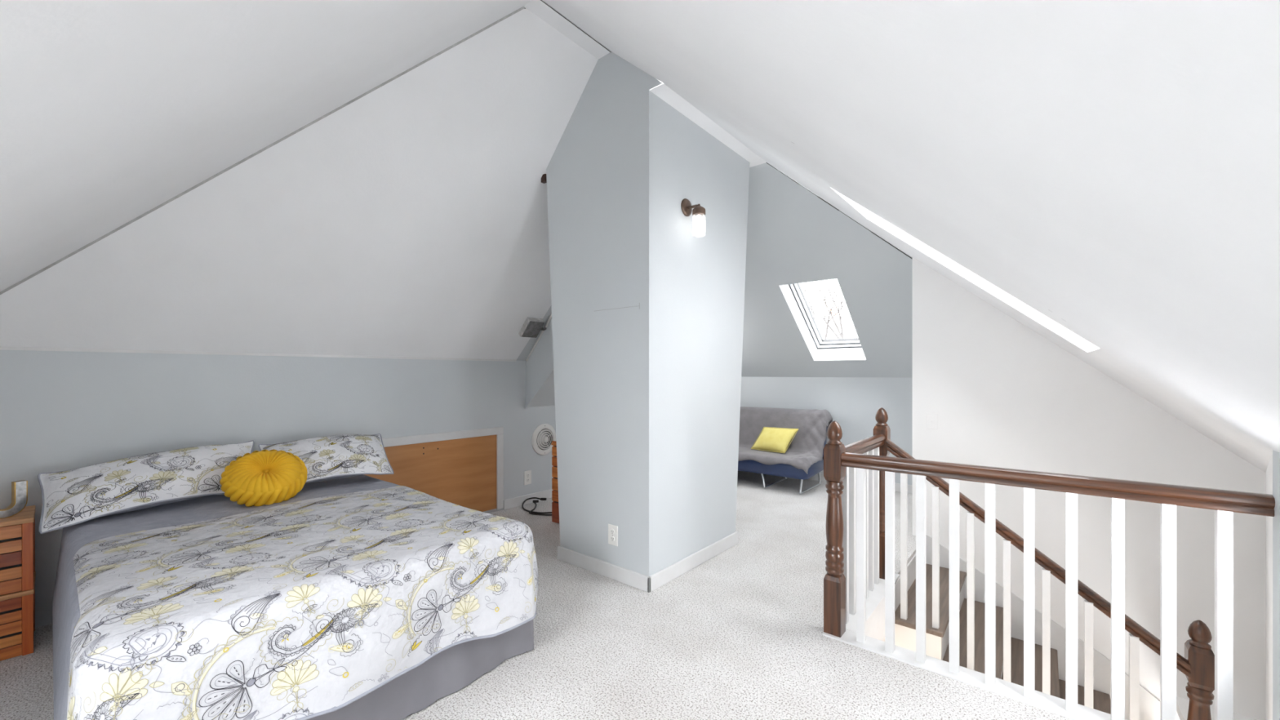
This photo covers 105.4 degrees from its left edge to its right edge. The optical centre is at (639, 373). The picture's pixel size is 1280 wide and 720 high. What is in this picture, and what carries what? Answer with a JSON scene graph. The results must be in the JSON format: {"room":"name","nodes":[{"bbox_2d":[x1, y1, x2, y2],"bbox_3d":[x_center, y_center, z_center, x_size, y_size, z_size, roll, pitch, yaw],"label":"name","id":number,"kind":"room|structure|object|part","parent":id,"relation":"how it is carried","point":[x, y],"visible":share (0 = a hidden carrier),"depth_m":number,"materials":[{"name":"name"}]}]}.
{"room":"bedroom","nodes":[
{"label":"bedroom","id":0,"kind":"room"},
{"bbox_2d":[0,350,555,627],"bbox_3d":[-1.401,0.589,4.402,0.130,1.422,6.900,0,0,40],"label":"wall","id":1,"kind":"structure","parent":0,"point":[60,411],"depth_m":2.92,"materials":[{"name":"grey paint"}]},
{"bbox_2d":[0,346,516,361],"bbox_3d":[-2.277,-0.120,3.238,0.013,0.016,3.490,0,0,40],"label":"trim","id":2,"kind":"structure","parent":1,"relation":"attached to","point":[2,348],"depth_m":2.92,"materials":[{"name":"white paint"}]},
{"bbox_2d":[364,426,503,511],"bbox_3d":[-1.816,0.859,3.785,0.026,0.742,1.760,0,0,40],"label":"access panel","id":3,"kind":"object","parent":1,"relation":"attached to","point":[464,468],"visible":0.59,"depth_m":4.10,"materials":[{"name":"brown wood"}]},
{"bbox_2d":[502,488,552,509],"bbox_3d":[-0.273,1.206,5.656,0.016,0.088,3.070,0,0,40],"label":"baseboard","id":4,"kind":"structure","parent":1,"relation":"attached to","point":[516,501],"depth_m":4.65,"materials":[{"name":"white paint"}]},
{"bbox_2d":[524,470,531,484],"bbox_3d":[-1.077,1.000,4.686,0.009,0.132,0.084,0,0,40],"label":"wall outlet","id":5,"kind":"object","parent":1,"relation":"attached to","point":[527,474],"visible":1,"depth_m":4.68,"materials":[{"name":"plastic"}]},
{"bbox_2d":[525,313,551,361],"bbox_3d":[-0.892,-0.406,4.504,0.515,0.579,0.012,0,0,40],"label":"trim","id":6,"kind":"structure","parent":1,"relation":"attached to","point":[550,317],"depth_m":4.54,"materials":[{"name":"paint"}]},
{"bbox_2d":[524,367,553,408],"bbox_3d":[-0.897,0.100,4.504,0.522,0.490,0.020,0,0,40],"label":"trim","id":7,"kind":"structure","parent":1,"relation":"attached to","point":[550,373],"depth_m":4.53,"materials":[{"name":"grey paint"}]},
{"bbox_2d":[531,423,555,454],"bbox_3d":[-0.937,0.653,4.829,0.043,0.312,0.312,0,0,40],"label":"air vent","id":8,"kind":"object","parent":1,"relation":"in","point":[544,434],"visible":0.95,"depth_m":4.81,"materials":[{"name":"plastic"}]},
{"bbox_2d":[0,0,598,359],"bbox_3d":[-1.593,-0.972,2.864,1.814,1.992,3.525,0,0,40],"label":"ceiling","id":9,"kind":"structure","parent":0,"point":[410,219],"depth_m":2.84,"materials":[{"name":"white paint"}]},
{"bbox_2d":[0,6,524,294],"bbox_3d":[-1.875,-1.067,2.376,2.557,1.792,0.015,0,0,-11],"label":"trim","id":10,"kind":"structure","parent":9,"relation":"attached to","point":[522,8],"depth_m":2.37,"materials":[{"name":"white paint"}]},
{"bbox_2d":[37,10,515,271],"bbox_3d":[-1.886,-1.081,2.376,2.562,1.798,0.120,0,0,-11],"label":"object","id":11,"kind":"structure","parent":9,"relation":"attached to","point":[515,11],"depth_m":2.44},
{"bbox_2d":[518,316,546,337],"bbox_3d":[-0.925,-0.410,4.422,0.161,0.169,0.314,0,0,40],"label":"junction box","id":12,"kind":"object","parent":9,"relation":"attached to","point":[531,327],"visible":0.94,"depth_m":4.33,"materials":[{"name":"white metal"}]},
{"bbox_3d":[-0.954,-0.392,4.358,0.122,0.133,0.162,0,0,40],"label":"plate","id":13,"kind":"part","parent":12,"relation":"part of","materials":[{"name":"metal"}]},
{"bbox_2d":[516,306,551,360],"bbox_3d":[0.316,-0.811,5.404,1.520,1.669,3.167,0,0,40],"label":"ceiling","id":14,"kind":"structure","parent":0,"point":[525,353],"depth_m":4.56,"materials":[{"name":"grey paint"}]},
{"bbox_2d":[525,318,555,407],"bbox_3d":[-0.723,-0.235,4.639,0.625,1.130,0.420,0,0,40],"label":"wall","id":15,"kind":"structure","parent":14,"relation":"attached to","point":[540,363],"depth_m":4.57,"materials":[{"name":"grey paint"}]},
{"bbox_2d":[0,471,1071,719],"bbox_3d":[0.360,1.370,2.946,4.700,0.240,6.900,0,0,40],"label":"floor","id":16,"kind":"structure","parent":0,"point":[737,635],"depth_m":2.18,"materials":[{"name":"carpet"}]},
{"bbox_2d":[0,571,35,661],"bbox_3d":[-2.985,1.107,2.100,0.326,0.285,0.477,0,0,40],"label":"wooden crate","id":17,"kind":"object","parent":16,"relation":"on","point":[17,609],"visible":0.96,"depth_m":2.15,"materials":[{"name":"brown wood"}]},
{"bbox_2d":[0,505,35,595],"bbox_3d":[-2.984,0.804,2.099,0.330,0.320,0.477,0,0,40],"label":"wooden crate","id":18,"kind":"object","parent":17,"relation":"on","point":[17,531],"visible":1,"depth_m":2.15,"materials":[{"name":"brown wood"}]},
{"bbox_2d":[0,480,27,518],"bbox_3d":[-2.847,0.569,2.180,0.034,0.155,0.134,0,0,23],"label":"letter sign","id":19,"kind":"object","parent":18,"relation":"on","point":[19,488],"visible":1,"depth_m":2.21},
{"bbox_3d":[-2.728,0.814,2.174,0.020,0.300,0.032,0,0,40],"label":"corner post","id":20,"kind":"part","parent":18,"relation":"part of","materials":[{"name":"orange wood"}]},
{"bbox_3d":[-2.957,0.814,2.363,0.030,0.300,0.032,0,0,40],"label":"corner post","id":21,"kind":"part","parent":18,"relation":"part of","materials":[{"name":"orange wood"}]},
{"bbox_3d":[-2.732,1.117,2.176,0.020,0.265,0.032,0,0,40],"label":"corner post","id":22,"kind":"part","parent":17,"relation":"part of","materials":[{"name":"orange wood"}]},
{"bbox_3d":[-2.957,1.117,2.363,0.030,0.265,0.032,0,0,40],"label":"corner post","id":23,"kind":"part","parent":17,"relation":"part of","materials":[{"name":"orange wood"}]},
{"bbox_2d":[306,619,533,719],"bbox_3d":[-1.686,0.974,2.321,2.034,0.544,1.412,0,0,40],"label":"double bed","id":24,"kind":"object","parent":16,"relation":"on","point":[455,668],"visible":0.06,"depth_m":1.86,"materials":[{"name":"fabric"}]},
{"bbox_2d":[37,440,254,533],"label":"pillow sham","id":25,"kind":"object","parent":24,"relation":"on","point":[73,496],"visible":0.88,"depth_m":2.35,"materials":[{"name":"white fabric"}]},
{"bbox_2d":[52,474,538,719],"bbox_3d":[-1.571,0.877,2.260,1.900,0.439,1.467,0,0,40],"label":"quilt","id":26,"kind":"object","parent":24,"relation":"on","point":[302,606],"visible":1,"depth_m":1.66,"materials":[{"name":"white fabric"}]},
{"bbox_2d":[219,448,307,506],"bbox_3d":[-2.004,0.555,2.611,0.334,0.270,0.368,0,0,40],"label":"round cushion","id":27,"kind":"object","parent":26,"relation":"on","point":[264,477],"visible":0.99,"depth_m":2.54,"materials":[{"name":"yellow fabric"}]},
{"bbox_2d":[257,433,393,483],"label":"pillow sham","id":28,"kind":"object","parent":24,"relation":"on","point":[336,456],"visible":0.89,"depth_m":3.01,"materials":[{"name":"white fabric"}]},
{"bbox_2d":[521,497,551,515],"bbox_3d":[-0.863,1.221,4.451,0.611,0.057,0.338,0,0,40],"label":"power cord","id":29,"kind":"object","parent":16,"relation":"on","point":[535,501],"visible":0.84,"depth_m":4.42,"materials":[{"name":"black plastic"}]},
{"bbox_2d":[551,440,559,523],"bbox_3d":[-0.481,0.908,4.118,0.389,0.683,0.366,0,0,40],"label":"wooden chest","id":30,"kind":"object","parent":16,"relation":"on","point":[555,508],"visible":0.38,"depth_m":4.08,"materials":[{"name":"orange wood"}]},
{"bbox_2d":[737,426,827,494],"bbox_3d":[1.192,0.873,5.829,1.850,0.758,0.672,0,0,40],"label":"futon sofa","id":31,"kind":"object","parent":16,"relation":"on","point":[784,470],"visible":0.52,"depth_m":5.24,"materials":[{"name":"blue fabric"}]},
{"bbox_3d":[1.502,1.148,5.524,0.098,0.209,0.597,0,0,40],"label":"leg","id":32,"kind":"part","parent":31,"relation":"part of","materials":[{"name":"silver metal"}]},
{"bbox_3d":[1.175,1.001,5.808,1.850,0.204,0.593,0,0,40],"label":"seat","id":33,"kind":"part","parent":31,"relation":"part of","materials":[{"name":"blue fabric"}]},
{"bbox_2d":[737,406,832,473],"bbox_3d":[1.224,0.713,5.853,1.935,0.611,0.831,0,0,40],"label":"throw","id":34,"kind":"object","parent":31,"relation":"on","point":[806,448],"visible":0.47,"depth_m":5.50,"materials":[{"name":"grey fabric"}]},
{"bbox_2d":[751,426,798,453],"bbox_3d":[1.531,0.752,5.572,0.505,0.260,0.207,0,0,40],"label":"lumbar cushion","id":35,"kind":"object","parent":34,"relation":"on","point":[778,439],"visible":1,"depth_m":5.51,"materials":[{"name":"fabric"}]},
{"bbox_3d":[1.835,1.149,5.249,0.025,0.206,0.597,0,0,40],"label":"leg","id":36,"kind":"part","parent":31,"relation":"part of","materials":[{"name":"silver metal"}]},
{"bbox_3d":[1.344,0.743,6.012,1.850,0.497,0.196,0,0,40],"label":"backrest","id":37,"kind":"part","parent":31,"relation":"part of","materials":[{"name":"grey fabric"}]},
{"bbox_2d":[822,407,1275,719],"bbox_3d":[1.712,0.847,2.283,1.400,1.276,0.998,0,0,40],"label":"landing railing","id":38,"kind":"object","parent":16,"relation":"on","point":[860,580],"visible":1,"depth_m":1.94,"materials":[{"name":"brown wood"}]},
{"bbox_3d":[1.213,0.400,2.669,0.062,0.062,0.764,0,0,40],"label":"handrail","id":39,"kind":"part","parent":38,"relation":"part of","materials":[{"name":"brown wood"}]},
{"bbox_3d":[1.268,1.248,2.726,0.151,0.011,0.881,0,0,40],"label":"plate","id":40,"kind":"part","parent":38,"relation":"part of","materials":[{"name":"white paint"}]},
{"bbox_3d":[1.430,1.248,1.944,1.358,0.011,0.115,0,0,40],"label":"plate","id":41,"kind":"part","parent":38,"relation":"part of","materials":[{"name":"white paint"}]},
{"bbox_3d":[1.463,0.408,1.917,1.286,0.062,0.062,0,0,40],"label":"handrail","id":42,"kind":"part","parent":38,"relation":"part of","materials":[{"name":"brown wood"}]},
{"bbox_2d":[524,0,611,59],"bbox_3d":[-0.401,-1.983,2.797,0.117,0.034,0.600,0,0,40],"label":"ceiling","id":43,"kind":"structure","parent":0,"point":[537,7],"depth_m":2.78,"materials":[{"name":"white paint"}]},
{"bbox_2d":[546,52,749,576],"bbox_3d":[0.137,-0.361,3.534,1.012,3.222,1.245,0,0,40],"label":"wall column","id":44,"kind":"structure","parent":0,"point":[597,173],"depth_m":3.07,"materials":[{"name":"grey paint"}]},
{"bbox_2d":[541,173,546,183],"bbox_3d":[-0.664,-1.357,3.398,0.045,0.050,0.028,0,0,40],"label":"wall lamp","id":45,"kind":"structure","parent":44,"relation":"attached to","point":[544,180],"depth_m":3.39,"materials":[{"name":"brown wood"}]},
{"bbox_2d":[557,546,649,592],"bbox_3d":[-0.247,1.206,3.035,0.792,0.088,0.016,0,0,40],"label":"baseboard","id":46,"kind":"structure","parent":44,"relation":"attached to","point":[638,580],"depth_m":3.00,"materials":[{"name":"white paint"}]},
{"bbox_2d":[608,524,617,546],"bbox_3d":[-0.166,0.984,2.970,0.078,0.122,0.009,0,0,40],"label":"wall outlet","id":47,"kind":"object","parent":44,"relation":"attached to","point":[612,529],"visible":1,"depth_m":2.96,"materials":[{"name":"plastic"}]},
{"bbox_2d":[596,302,639,311],"bbox_3d":[-0.146,-0.394,2.959,0.374,0.037,0.002,0,0,40],"label":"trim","id":48,"kind":"structure","parent":44,"relation":"attached to","point":[639,303],"depth_m":2.91,"materials":[{"name":"paint"}]},
{"bbox_2d":[648,90,649,575],"bbox_3d":[0.051,-0.232,2.798,0.006,2.783,0.006,0,0,40],"label":"trim","id":49,"kind":"structure","parent":44,"relation":"attached to","point":[648,91],"depth_m":2.80,"materials":[{"name":"grey paint"}]},
{"bbox_2d":[647,531,737,592],"bbox_3d":[0.380,1.206,3.185,0.016,0.088,1.046,0,0,40],"label":"baseboard","id":50,"kind":"structure","parent":44,"relation":"attached to","point":[666,575],"depth_m":3.10,"materials":[{"name":"white paint"}]},
{"bbox_2d":[680,198,705,231],"bbox_3d":[0.344,-0.977,3.041,0.139,0.253,0.110,0,0,40],"label":"wall sconce","id":51,"kind":"object","parent":44,"relation":"attached to","point":[698,211],"visible":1,"depth_m":3.03,"materials":[{"name":"brown metal"}]},
{"bbox_3d":[0.298,-1.048,3.079,0.021,0.110,0.110,0,0,40],"label":"plate","id":52,"kind":"part","parent":51,"relation":"part of","materials":[{"name":"brown metal"}]},
{"bbox_3d":[0.338,-1.038,3.046,0.087,0.031,0.018,0,0,40],"label":"arm","id":53,"kind":"part","parent":51,"relation":"part of","materials":[{"name":"brown metal"}]},
{"bbox_3d":[0.366,-0.927,3.023,0.056,0.105,0.056,0,0,40],"label":"bulb","id":54,"kind":"part","parent":51,"relation":"part of","materials":[{"name":"white glass"}]},
{"bbox_2d":[648,83,766,167],"bbox_3d":[0.257,-1.624,3.497,0.940,0.001,1.342,0,0,40],"label":"trim","id":55,"kind":"structure","parent":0,"point":[663,91],"depth_m":3.16,"materials":[{"name":"white paint"}]},
{"bbox_2d":[740,377,911,484],"bbox_3d":[1.886,0.650,5.947,3.230,1.300,0.130,0,0,40],"label":"wall","id":56,"kind":"structure","parent":0,"point":[854,403],"depth_m":5.48,"materials":[{"name":"grey paint"}]},
{"bbox_2d":[808,473,911,493],"bbox_3d":[1.867,1.206,5.869,3.039,0.088,0.018,0,0,40],"label":"baseboard","id":57,"kind":"structure","parent":56,"relation":"attached to","point":[897,486],"depth_m":5.17,"materials":[{"name":"white paint"}]},
{"bbox_2d":[741,163,911,377],"bbox_3d":[1.195,-0.705,5.150,3.200,1.846,2.438,0,0,40],"label":"ceiling","id":58,"kind":"structure","parent":0,"point":[793,236],"depth_m":4.45,"materials":[{"name":"grey paint"}]},
{"bbox_2d":[779,283,866,360],"bbox_3d":[1.924,-0.609,5.011,0.610,0.930,1.117,0,0,40],"label":"window","id":59,"kind":"structure","parent":58,"relation":"attached to","point":[820,349],"depth_m":5.30,"materials":[{"name":"white wood"}]},
{"bbox_3d":[1.951,-0.671,5.043,0.610,0.807,1.033,0,0,40],"label":"frame","id":60,"kind":"part","parent":59,"relation":"part of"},
{"bbox_3d":[1.956,-0.681,5.050,0.482,0.708,0.915,0,0,40],"label":"sash","id":61,"kind":"part","parent":59,"relation":"part of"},
{"bbox_2d":[542,0,1279,472],"bbox_3d":[0.760,-0.650,1.692,3.085,2.634,5.324,0,0,40],"label":"ceiling","id":62,"kind":"structure","parent":0,"point":[1110,167],"depth_m":0.60,"materials":[{"name":"white paint"}]},
{"bbox_2d":[522,0,911,258],"bbox_3d":[0.721,-1.439,3.401,3.150,1.050,0.408,0,0,-27],"label":"trim","id":63,"kind":"structure","parent":62,"relation":"attached to","point":[540,0],"depth_m":3.80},
{"bbox_2d":[831,187,1099,352],"bbox_3d":[1.598,-0.620,2.289,1.170,1.059,0.725,0,0,40],"label":"window","id":64,"kind":"structure","parent":62,"relation":"attached to","point":[1055,327],"depth_m":2.57,"materials":[{"name":"grey glass"}]},
{"bbox_2d":[911,257,1265,719],"bbox_3d":[3.062,1.521,2.983,2.481,4.858,0.001,0,0,40],"label":"wall","id":65,"kind":"structure","parent":0,"point":[1002,394],"depth_m":3.16,"materials":[{"name":"white paint"}]},
{"bbox_2d":[1176,696,1258,719],"bbox_3d":[3.006,1.940,1.832,1.100,0.060,2.145,0,0,40],"label":"wall","id":66,"kind":"structure","parent":0,"point":[1182,704],"depth_m":2.76,"materials":[{"name":"white paint"}]},
{"bbox_2d":[1265,451,1272,719],"bbox_3d":[2.699,1.091,2.096,1.912,1.717,0.001,0,0,-38],"label":"wall","id":67,"kind":"structure","parent":0,"point":[1268,474],"depth_m":1.96,"materials":[{"name":"white paint"}]},
{"bbox_2d":[1272,449,1279,719],"bbox_3d":[0.920,0.745,0.180,0.100,1.110,3.350,0,0,40],"label":"wall","id":68,"kind":"structure","parent":0,"point":[1276,455],"depth_m":1.48,"materials":[{"name":"grey paint"}]},
{"bbox_3d":[2.537,3.910,2.285,2.400,0.120,2.045,0,0,40],"label":"floor","id":69,"kind":"structure","parent":0,"visible":0},
{"bbox_2d":[894,533,1179,719],"bbox_3d":[2.432,2.533,2.792,1.610,2.635,1.093,0,0,40],"label":"staircase","id":70,"kind":"structure","parent":69,"relation":"on","point":[937,641],"depth_m":3.08,"materials":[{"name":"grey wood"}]},
{"bbox_2d":[886,439,1214,719],"bbox_3d":[2.002,1.393,2.538,1.303,1.994,0.099,0,0,39],"label":"stair railing","id":71,"kind":"object","parent":70,"relation":"on","point":[1197,664],"visible":0.98,"depth_m":2.45,"materials":[{"name":"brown wood"}]},
{"label":"outside","id":72,"kind":"structure","parent":0,"visible":0},
{"bbox_2d":[800,278,845,339],"bbox_3d":[5.296,1.428,14.207,1.474,10.044,2.065,0,0,-21],"label":"bare tree","id":73,"kind":"object","parent":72,"point":[841,333],"visible":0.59,"depth_m":13.97,"materials":[{"name":"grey plant"}]}
]}

